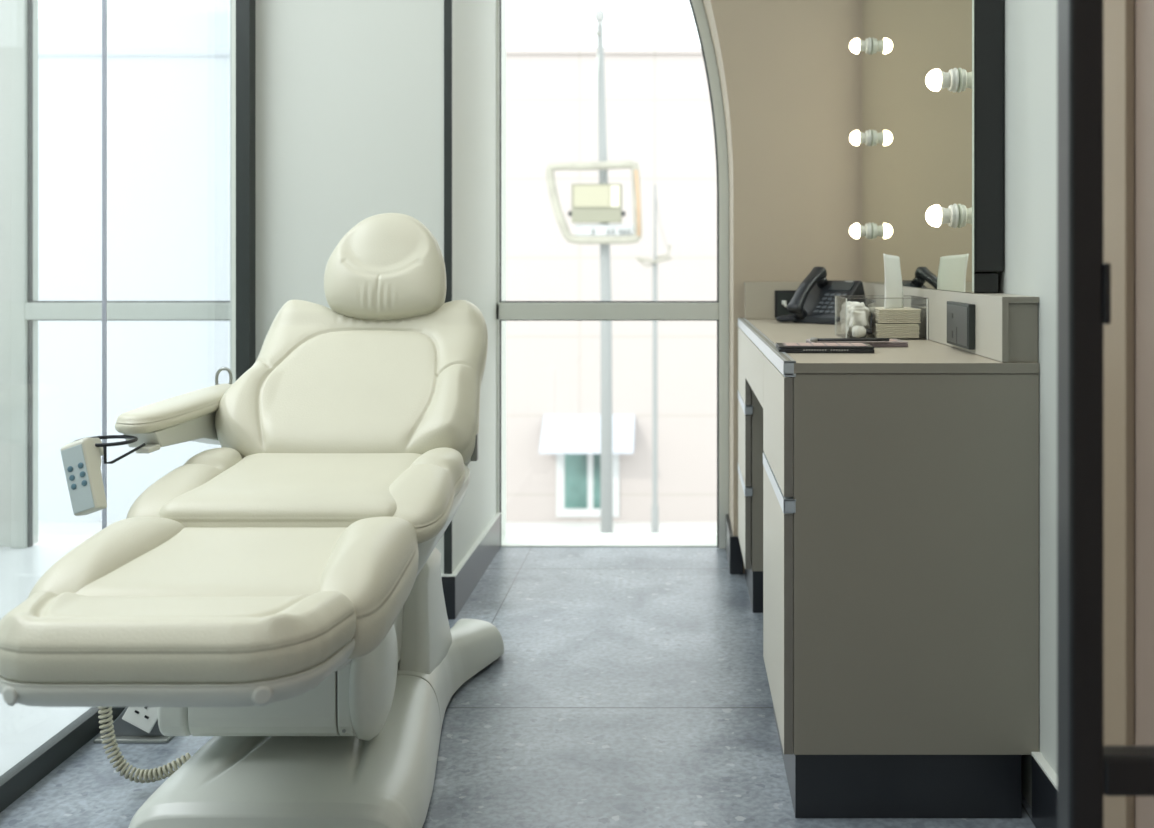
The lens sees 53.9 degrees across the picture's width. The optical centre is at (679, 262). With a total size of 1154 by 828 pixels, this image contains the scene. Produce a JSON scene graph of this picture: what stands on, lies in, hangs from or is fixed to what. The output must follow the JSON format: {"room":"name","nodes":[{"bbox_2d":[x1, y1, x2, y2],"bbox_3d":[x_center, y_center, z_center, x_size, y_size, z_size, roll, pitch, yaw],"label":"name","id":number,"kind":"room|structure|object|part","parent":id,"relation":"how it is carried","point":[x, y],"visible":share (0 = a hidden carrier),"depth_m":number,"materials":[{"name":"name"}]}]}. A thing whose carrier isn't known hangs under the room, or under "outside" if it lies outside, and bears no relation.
{"room":"beauty treatment room","nodes":[
{"label":"beauty treatment room","id":0,"kind":"room"},
{"bbox_2d":[0,0,9,546],"bbox_3d":[-3.220,-0.460,4.167,1.560,3.000,0.060,0,0,0],"label":"wall","id":1,"kind":"structure","parent":0,"point":[4,4],"depth_m":4.14,"materials":[{"name":"grey paint"}]},
{"bbox_2d":[10,0,235,547],"bbox_3d":[-1.851,-0.460,4.152,1.178,3.000,0.090,0,0,0],"label":"window","id":2,"kind":"structure","parent":1,"relation":"in","point":[26,310],"depth_m":4.11,"materials":[{"name":"grey paint"}]},
{"bbox_2d":[38,0,229,47],"bbox_3d":[-28.300,-5.685,78.000,31.800,25.150,31.800,0,0,0],"label":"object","id":3,"kind":"object","parent":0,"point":[130,23],"visible":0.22,"depth_m":62.43,"materials":[{"name":"white"}]},
{"bbox_2d":[256,0,505,573],"bbox_3d":[-0.965,-0.460,3.820,0.594,3.000,1.034,0,0,0],"label":"wall column","id":4,"kind":"structure","parent":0,"point":[350,93],"depth_m":3.30,"materials":[{"name":"white paint"}]},
{"bbox_2d":[236,0,255,380],"bbox_3d":[-1.262,-0.460,3.279,0.039,3.000,0.048,0,0,0],"label":"trim","id":5,"kind":"structure","parent":4,"relation":"attached to","point":[245,9],"depth_m":3.25,"materials":[{"name":"grey metal"}]},
{"bbox_2d":[444,0,451,573],"bbox_3d":[-0.679,-0.526,3.301,0.022,2.868,0.009,0,0,0],"label":"trim","id":6,"kind":"structure","parent":4,"relation":"attached to","point":[447,3],"depth_m":3.30,"materials":[{"name":"grey metal"}]},
{"bbox_2d":[441,516,499,618],"bbox_3d":[-0.948,0.978,3.704,0.584,0.125,0.826,0,0,0],"label":"baseboard","id":7,"kind":"structure","parent":4,"relation":"attached to","point":[457,590],"depth_m":3.53,"materials":[{"name":"black"}]},
{"bbox_2d":[441,512,500,576],"bbox_3d":[-0.947,0.912,3.703,0.586,0.005,0.828,0,0,0],"label":"baseboard trim","id":8,"kind":"structure","parent":4,"relation":"attached to","point":[472,549],"depth_m":3.59,"materials":[{"name":"white paint"}]},
{"bbox_2d":[471,434,477,460],"bbox_3d":[-0.462,0.410,2.510,0.023,0.060,0.020,0,0,0],"label":"socket","id":9,"kind":"object","parent":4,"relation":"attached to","point":[474,456],"depth_m":2.50,"materials":[{"name":"grey plastic"}]},
{"bbox_2d":[0,533,1035,827],"bbox_3d":[-1.660,1.069,1.369,4.680,0.063,5.937,0,0,0],"label":"floor","id":10,"kind":"structure","parent":0,"point":[629,687],"depth_m":2.59,"materials":[{"name":"tile"}]},
{"bbox_2d":[0,707,125,812],"bbox_3d":[-1.298,1.015,0.877,0.027,0.050,4.755,0,0,0],"label":"trim","id":11,"kind":"structure","parent":10,"relation":"on","point":[34,767],"depth_m":2.31,"materials":[{"name":"grey metal"}]},
{"bbox_2d":[94,707,173,742],"bbox_3d":[-1.190,0.983,2.502,0.160,0.113,0.125,0,0,0],"label":"box","id":12,"kind":"object","parent":10,"relation":"on","point":[134,724],"visible":0.52,"depth_m":2.45,"materials":[{"name":"grey plastic"}]},
{"bbox_3d":[-1.190,1.036,2.502,0.160,0.008,0.125,0,0,0],"label":"plate","id":13,"kind":"part","parent":12,"relation":"part of","materials":[{"name":"grey metal"}]},
{"bbox_3d":[-1.165,0.974,2.453,0.092,0.094,0.015,0,0,0],"label":"socket plate","id":14,"kind":"part","parent":12,"relation":"part of","materials":[{"name":"white plastic"}]},
{"bbox_2d":[0,213,503,827],"bbox_3d":[-0.796,0.458,2.261,0.712,1.164,1.498,0,0,0],"label":"chair","id":15,"kind":"object","parent":10,"relation":"on","point":[276,595],"visible":0.99,"depth_m":2.08,"materials":[{"name":"beige leather"}]},
{"bbox_2d":[61,438,106,515],"bbox_3d":[-1.100,0.394,2.080,0.074,0.141,0.101,0,0,-31],"label":"remote control","id":16,"kind":"object","parent":15,"relation":"hanging from","point":[81,459],"visible":0.98,"depth_m":2.06,"materials":[{"name":"grey plastic"}]},
{"bbox_2d":[98,707,190,782],"bbox_3d":[-1.042,0.779,2.175,0.186,0.468,0.093,0,0,0],"label":"coiled cord","id":17,"kind":"object","parent":15,"relation":"hanging from","point":[156,773],"visible":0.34,"depth_m":2.19,"materials":[{"name":"beige plastic"}]},
{"bbox_3d":[-1.067,0.384,2.473,0.067,0.112,0.495,0,0,0],"label":"armrest","id":18,"kind":"part","parent":15,"relation":"part of","materials":[{"name":"beige leather"}]},
{"bbox_2d":[0,591,355,682],"bbox_3d":[-0.735,0.526,1.613,0.502,0.083,0.203,0,0,0],"label":"cushion","id":19,"kind":"object","parent":15,"relation":"on","point":[52,636],"depth_m":1.53,"materials":[{"name":"beige leather"}]},
{"bbox_2d":[75,527,346,595],"bbox_3d":[-0.735,0.528,1.874,0.436,0.113,0.338,0,0,0],"label":"cushion","id":20,"kind":"object","parent":15,"relation":"on","point":[161,561],"depth_m":1.82,"materials":[{"name":"beige leather"}]},
{"bbox_2d":[159,453,421,526],"bbox_3d":[-0.735,0.472,2.257,0.450,0.130,0.431,0,0,0],"label":"seat cushion","id":21,"kind":"object","parent":15,"relation":"on","point":[219,489],"depth_m":2.12,"materials":[{"name":"beige leather"}]},
{"bbox_2d":[215,299,487,463],"bbox_3d":[-0.745,0.283,2.622,0.588,0.388,0.425,0,0,0],"label":"backrest cushion","id":22,"kind":"object","parent":15,"relation":"on","point":[354,376],"depth_m":2.54,"materials":[{"name":"beige leather"}]},
{"bbox_2d":[324,213,445,319],"bbox_3d":[-0.717,0.012,2.760,0.294,0.272,0.181,0,0,0],"label":"cushion","id":23,"kind":"object","parent":15,"relation":"on","point":[388,266],"depth_m":2.70,"materials":[{"name":"beige leather"}]},
{"bbox_3d":[-0.646,0.710,2.440,0.058,0.340,0.320,0,0,0],"label":"lift arm","id":24,"kind":"part","parent":15,"relation":"part of","materials":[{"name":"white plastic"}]},
{"bbox_2d":[738,318,1038,817],"bbox_3d":[0.430,0.611,2.938,0.476,0.857,1.680,0,0,0],"label":"cabinet","id":25,"kind":"object","parent":10,"relation":"on","point":[888,497],"depth_m":2.10,"materials":[{"name":"laminate"}]},
{"bbox_3d":[0.202,0.799,3.558,0.018,0.222,0.415,0,0,0],"label":"drawer","id":26,"kind":"part","parent":25,"relation":"part of","materials":[{"name":"beige"}]},
{"bbox_3d":[0.202,0.318,3.558,0.018,0.208,0.415,0,0,0],"label":"drawer","id":27,"kind":"part","parent":25,"relation":"part of","materials":[{"name":"beige"}]},
{"bbox_3d":[0.202,0.554,3.558,0.018,0.219,0.415,0,0,0],"label":"drawer","id":28,"kind":"part","parent":25,"relation":"part of","materials":[{"name":"beige"}]},
{"bbox_2d":[744,282,801,318],"bbox_3d":[0.406,0.124,3.749,0.385,0.122,0.055,0,0,0],"label":"upstand","id":29,"kind":"object","parent":25,"relation":"on","point":[759,296],"visible":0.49,"depth_m":3.72,"materials":[{"name":"laminate"}]},
{"bbox_2d":[775,290,795,317],"bbox_3d":[0.372,0.135,3.693,0.120,0.090,0.058,0,0,0],"label":"outlet plate","id":30,"kind":"object","parent":29,"relation":"attached to","point":[782,297],"visible":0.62,"depth_m":3.71,"materials":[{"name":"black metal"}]},
{"bbox_3d":[0.202,0.325,2.362,0.018,0.222,0.520,0,0,0],"label":"drawer","id":31,"kind":"part","parent":25,"relation":"part of","materials":[{"name":"beige"}]},
{"bbox_3d":[0.202,0.692,2.362,0.018,0.448,0.520,0,0,0],"label":"cupboard door","id":32,"kind":"part","parent":25,"relation":"part of","materials":[{"name":"beige"}]},
{"bbox_2d":[776,267,865,324],"bbox_3d":[0.424,0.098,3.510,0.239,0.174,0.207,0,0,44],"label":"desk telephone","id":33,"kind":"object","parent":25,"relation":"on","point":[813,302],"visible":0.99,"depth_m":3.48,"materials":[{"name":"black plastic"}]},
{"bbox_3d":[0.332,0.171,3.522,0.062,0.025,0.100,0,0,5],"label":"phone cord","id":34,"kind":"part","parent":33,"relation":"part of","materials":[{"name":"black plastic"}]},
{"bbox_2d":[776,343,873,352],"bbox_3d":[0.303,0.178,2.375,0.196,0.015,0.111,0,0,1],"label":"palette","id":35,"kind":"object","parent":25,"relation":"on","point":[781,347],"visible":1,"depth_m":2.32,"materials":[{"name":"grey plastic"}]},
{"bbox_3d":[0.303,0.174,2.375,0.196,0.004,0.110,0,0,2],"label":"palette lid","id":36,"kind":"part","parent":35,"relation":"part of","materials":[{"name":"grey"}]},
{"bbox_2d":[806,339,907,346],"bbox_3d":[0.395,0.179,2.530,0.210,0.013,0.100,0,0,-4],"label":"palette","id":37,"kind":"object","parent":25,"relation":"on","point":[892,342],"visible":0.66,"depth_m":2.49,"materials":[{"name":"grey"}]},
{"bbox_2d":[810,337,888,341],"bbox_3d":[0.372,0.168,2.475,0.176,0.010,0.010,0,0,-4],"label":"pencil","id":38,"kind":"object","parent":37,"relation":"on","point":[812,339],"visible":1,"depth_m":2.47,"materials":[{"name":"grey"}]},
{"bbox_3d":[0.395,0.175,2.530,0.210,0.004,0.100,0,0,-4],"label":"palette lid","id":39,"kind":"part","parent":37,"relation":"part of","materials":[{"name":"grey"}]},
{"bbox_2d":[835,296,927,339],"bbox_3d":[0.499,0.135,2.815,0.199,0.102,0.191,0,0,0],"label":"acrylic organiser","id":40,"kind":"object","parent":25,"relation":"on","point":[846,335],"visible":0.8,"depth_m":2.73,"materials":[{"name":"grey"}]},
{"bbox_2d":[840,301,869,335],"bbox_3d":[0.436,0.138,2.823,0.065,0.088,0.148,0,0,0],"label":"cotton wool","id":41,"kind":"object","parent":40,"relation":"in","point":[857,313],"visible":0.82,"depth_m":2.76,"materials":[{"name":"white fabric"}]},
{"bbox_2d":[852,312,872,337],"bbox_3d":[0.448,0.151,2.744,0.065,0.060,0.032,0,0,-22],"label":"brush","id":42,"kind":"object","parent":40,"relation":"in","point":[857,331],"visible":1,"depth_m":2.73,"materials":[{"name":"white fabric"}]},
{"bbox_3d":[0.467,0.145,2.755,0.006,0.047,0.033,0,0,17],"label":"handle","id":43,"kind":"part","parent":42,"relation":"part of","materials":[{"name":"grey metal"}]},
{"bbox_2d":[869,321,919,337],"bbox_3d":[0.530,0.165,2.800,0.109,0.033,0.144,0,0,0],"label":"towel stack","id":44,"kind":"object","parent":40,"relation":"in","point":[880,330],"visible":0.83,"depth_m":2.73,"materials":[{"name":"beige fabric"}]},
{"bbox_2d":[868,307,920,322],"bbox_3d":[0.531,0.129,2.800,0.108,0.033,0.142,0,0,0],"label":"towel stack","id":45,"kind":"object","parent":44,"relation":"on","point":[906,314],"visible":0.89,"depth_m":2.73,"materials":[{"name":"beige fabric"}]},
{"bbox_2d":[883,254,903,308],"bbox_3d":[0.528,0.046,2.785,0.014,0.138,0.094,0,0,37],"label":"tissue","id":46,"kind":"object","parent":45,"relation":"on","point":[894,298],"visible":0.95,"depth_m":2.79,"materials":[{"name":"white paper"}]},
{"bbox_2d":[747,319,1036,362],"bbox_3d":[0.440,0.196,2.939,0.456,0.019,1.678,0,0,0],"label":"countertop","id":47,"kind":"structure","parent":25,"relation":"on","point":[917,351],"depth_m":2.37,"materials":[{"name":"laminate"}]},
{"bbox_3d":[0.440,0.561,2.110,0.456,0.709,0.019,0,0,0],"label":"panel","id":48,"kind":"part","parent":25,"relation":"part of","materials":[{"name":"beige laminate"}]},
{"bbox_2d":[862,282,1038,361],"bbox_3d":[0.634,0.124,2.938,0.068,0.122,1.676,0,0,0],"label":"upstand","id":49,"kind":"object","parent":25,"relation":"on","point":[1006,325],"visible":0.8,"depth_m":2.21,"materials":[{"name":"beige laminate"}]},
{"bbox_2d":[947,301,974,349],"bbox_3d":[0.592,0.130,2.385,0.016,0.092,0.190,0,0,0],"label":"outlet plate","id":50,"kind":"object","parent":49,"relation":"attached to","point":[960,316],"visible":1,"depth_m":2.34,"materials":[{"name":"grey"}]},
{"bbox_3d":[0.585,0.130,2.385,0.002,0.080,0.176,0,0,0],"label":"rocker panel","id":51,"kind":"part","parent":50,"relation":"part of","materials":[{"name":"grey plastic"}]},
{"bbox_2d":[702,0,861,572],"bbox_3d":[0.045,-0.460,4.059,1.250,3.000,0.557,0,0,0],"label":"wall","id":52,"kind":"structure","parent":0,"point":[790,77],"depth_m":3.78,"materials":[{"name":"beige paint"}]},
{"bbox_2d":[497,0,728,548],"bbox_3d":[-0.250,-0.460,4.152,0.854,3.000,0.090,0,0,0],"label":"window","id":53,"kind":"structure","parent":52,"relation":"in","point":[718,310],"depth_m":4.11,"materials":[{"name":"white paint"}]},
{"bbox_3d":[-0.664,-0.460,4.152,0.008,3.000,0.090,0,0,0],"label":"frame","id":54,"kind":"part","parent":53,"relation":"part of","materials":[{"name":"white paint"}]},
{"bbox_3d":[-0.237,-0.460,4.152,0.829,3.000,0.090,0,0,0],"label":"frame","id":55,"kind":"part","parent":53,"relation":"part of","materials":[{"name":"white paint"}]},
{"bbox_2d":[726,514,742,573],"bbox_3d":[0.188,0.978,3.938,0.044,0.125,0.339,0,0,0],"label":"baseboard","id":56,"kind":"structure","parent":52,"relation":"attached to","point":[733,549],"depth_m":3.77,"materials":[{"name":"black"}]},
{"bbox_2d":[977,0,1153,827],"bbox_3d":[0.735,-0.460,1.343,0.130,3.000,6.087,0,0,0],"label":"wall","id":57,"kind":"structure","parent":0,"point":[1030,26],"depth_m":2.03,"materials":[{"name":"white paint"}]},
{"bbox_2d":[849,0,1003,292],"bbox_3d":[0.601,-0.604,3.015,0.137,1.332,1.394,0,0,0],"label":"vanity mirror","id":58,"kind":"object","parent":57,"relation":"attached to","point":[931,137],"visible":1,"depth_m":2.67,"materials":[{"name":"mirror"}]},
{"bbox_2d":[849,37,871,54],"bbox_3d":[0.566,-0.682,3.543,0.068,0.053,0.053,0,0,0],"label":"bulb socket","id":59,"kind":"object","parent":58,"relation":"attached to","point":[856,46],"depth_m":3.53,"materials":[{"name":"white ceramic"}]},
{"bbox_2d":[849,130,871,145],"bbox_3d":[0.566,-0.393,3.543,0.068,0.053,0.053,0,0,0],"label":"bulb socket","id":60,"kind":"object","parent":58,"relation":"attached to","point":[856,138],"depth_m":3.53,"materials":[{"name":"white ceramic"}]},
{"bbox_2d":[849,223,871,238],"bbox_3d":[0.566,-0.101,3.543,0.068,0.053,0.053,0,0,0],"label":"bulb socket","id":61,"kind":"object","parent":58,"relation":"attached to","point":[856,230],"depth_m":3.53,"materials":[{"name":"white ceramic"}]},
{"bbox_2d":[925,68,958,92],"bbox_3d":[0.566,-0.396,2.443,0.068,0.053,0.053,0,0,0],"label":"bulb socket","id":62,"kind":"object","parent":58,"relation":"attached to","point":[936,80],"depth_m":2.43,"materials":[{"name":"white glass"}]},
{"bbox_2d":[925,204,958,227],"bbox_3d":[0.566,-0.102,2.443,0.068,0.053,0.053,0,0,0],"label":"bulb socket","id":63,"kind":"object","parent":58,"relation":"attached to","point":[936,215],"depth_m":2.43,"materials":[{"name":"white ceramic"}]},
{"bbox_3d":[0.631,0.041,3.015,0.053,0.040,1.370,0,0,0],"label":"rail","id":64,"kind":"part","parent":58,"relation":"part of","materials":[{"name":"black metal"}]},
{"bbox_3d":[0.637,-0.625,3.016,0.064,1.289,1.388,0,0,0],"label":"box frame","id":65,"kind":"part","parent":58,"relation":"part of","materials":[{"name":"black metal"}]},
{"bbox_2d":[1031,751,1056,827],"bbox_3d":[0.662,0.975,1.952,0.016,0.130,0.305,0,0,0],"label":"baseboard","id":66,"kind":"structure","parent":57,"relation":"attached to","point":[1044,794],"depth_m":2.04,"materials":[{"name":"black"}]},
{"bbox_2d":[1057,0,1153,827],"bbox_3d":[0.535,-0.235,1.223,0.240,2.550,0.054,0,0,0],"label":"door","id":67,"kind":"structure","parent":57,"relation":"in","point":[1088,770],"depth_m":1.20,"materials":[{"name":"black metal"}]},
{"bbox_3d":[0.553,0.550,1.222,0.203,0.044,0.035,0,0,0],"label":"rail","id":68,"kind":"part","parent":67,"relation":"part of","materials":[{"name":"black metal"}]},
{"bbox_2d":[1103,0,1133,827],"bbox_3d":[0.662,-0.460,1.730,0.015,3.000,0.140,0,0,0],"label":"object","id":69,"kind":"structure","parent":57,"relation":"attached to","point":[1118,15],"depth_m":1.69,"materials":[{"name":"beige wood"}]},
{"label":"outside","id":70,"kind":"structure","parent":0,"visible":0},
{"bbox_2d":[38,522,716,535],"bbox_3d":[0.000,7.040,47.300,120.000,0.300,85.400,0,0,0],"label":"ground","id":71,"kind":"structure","parent":70,"point":[44,528],"depth_m":29.38,"materials":[{"name":"white concrete"}]},
{"bbox_2d":[33,536,91,544],"bbox_3d":[0.000,6.820,27.750,80.000,0.140,0.300,0,0,0],"label":"kerb","id":72,"kind":"object","parent":71,"relation":"on","point":[42,540],"depth_m":27.60,"materials":[{"name":"white concrete"}]},
{"bbox_2d":[38,48,229,521],"bbox_3d":[-17.125,0.590,34.495,18.050,12.600,9.110,0,0,0],"label":"building","id":73,"kind":"structure","parent":71,"relation":"on","point":[168,109],"depth_m":30.00,"materials":[{"name":"grey"}]},
{"bbox_2d":[546,9,641,532],"bbox_3d":[-1.503,1.192,19.843,1.685,11.397,0.545,0,0,0],"label":"floodlight pole","id":74,"kind":"object","parent":71,"relation":"on","point":[601,203],"visible":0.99,"depth_m":19.80,"materials":[{"name":"grey metal"}]},
{"bbox_3d":[-1.641,-4.044,19.898,0.471,0.105,0.046,0,0,-13],"label":"arm","id":75,"kind":"part","parent":74,"relation":"part of"},
{"bbox_3d":[-1.503,-1.060,19.700,1.685,1.466,0.150,0,0,0],"label":"guard frame","id":76,"kind":"part","parent":74,"relation":"part of","materials":[{"name":"white metal"}]},
{"bbox_3d":[-1.325,-0.553,19.825,1.036,0.263,0.050,0,0,0],"label":"panel","id":77,"kind":"part","parent":74,"relation":"part of","materials":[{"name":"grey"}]},
{"bbox_2d":[506,47,716,521],"bbox_3d":[7.000,0.580,34.050,30.200,12.620,10.100,0,0,0],"label":"building","id":78,"kind":"structure","parent":71,"relation":"on","point":[659,119],"depth_m":30.00,"materials":[{"name":"grey"}]},
{"bbox_3d":[-2.760,5.650,29.933,0.600,1.720,0.025,0,0,0],"label":"door glass","id":79,"kind":"part","parent":78,"relation":"part of","materials":[{"name":"teal glass"}]},
{"bbox_3d":[-2.450,5.740,29.975,1.660,2.000,0.070,0,0,0],"label":"entrance door","id":80,"kind":"part","parent":78,"relation":"part of","materials":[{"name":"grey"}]},
{"bbox_3d":[-2.125,5.650,29.933,0.350,1.720,0.025,0,0,0],"label":"door glass","id":81,"kind":"part","parent":78,"relation":"part of","materials":[{"name":"teal glass"}]},
{"bbox_2d":[636,184,670,532],"bbox_3d":[-0.610,2.540,25.974,0.829,8.700,0.217,0,0,0],"label":"utility pole","id":82,"kind":"object","parent":71,"relation":"on","point":[654,507],"visible":0.95,"depth_m":25.95,"materials":[{"name":"grey metal"}]},
{"bbox_3d":[-0.610,-0.164,25.950,0.829,0.514,0.169,0,0,0],"label":"cross arm","id":83,"kind":"part","parent":82,"relation":"part of"},
{"bbox_3d":[-1.298,-0.478,0.520,0.010,2.945,4.041,0,0,0],"label":"wall partition","id":84,"kind":"structure","parent":0,"visible":0},
{"bbox_2d":[102,0,106,528],"bbox_3d":[-1.298,-0.477,2.543,0.009,2.945,0.003,0,0,0],"label":"trim","id":85,"kind":"structure","parent":84,"relation":"attached to","point":[104,2],"depth_m":2.54,"materials":[{"name":"grey metal"}]}
]}

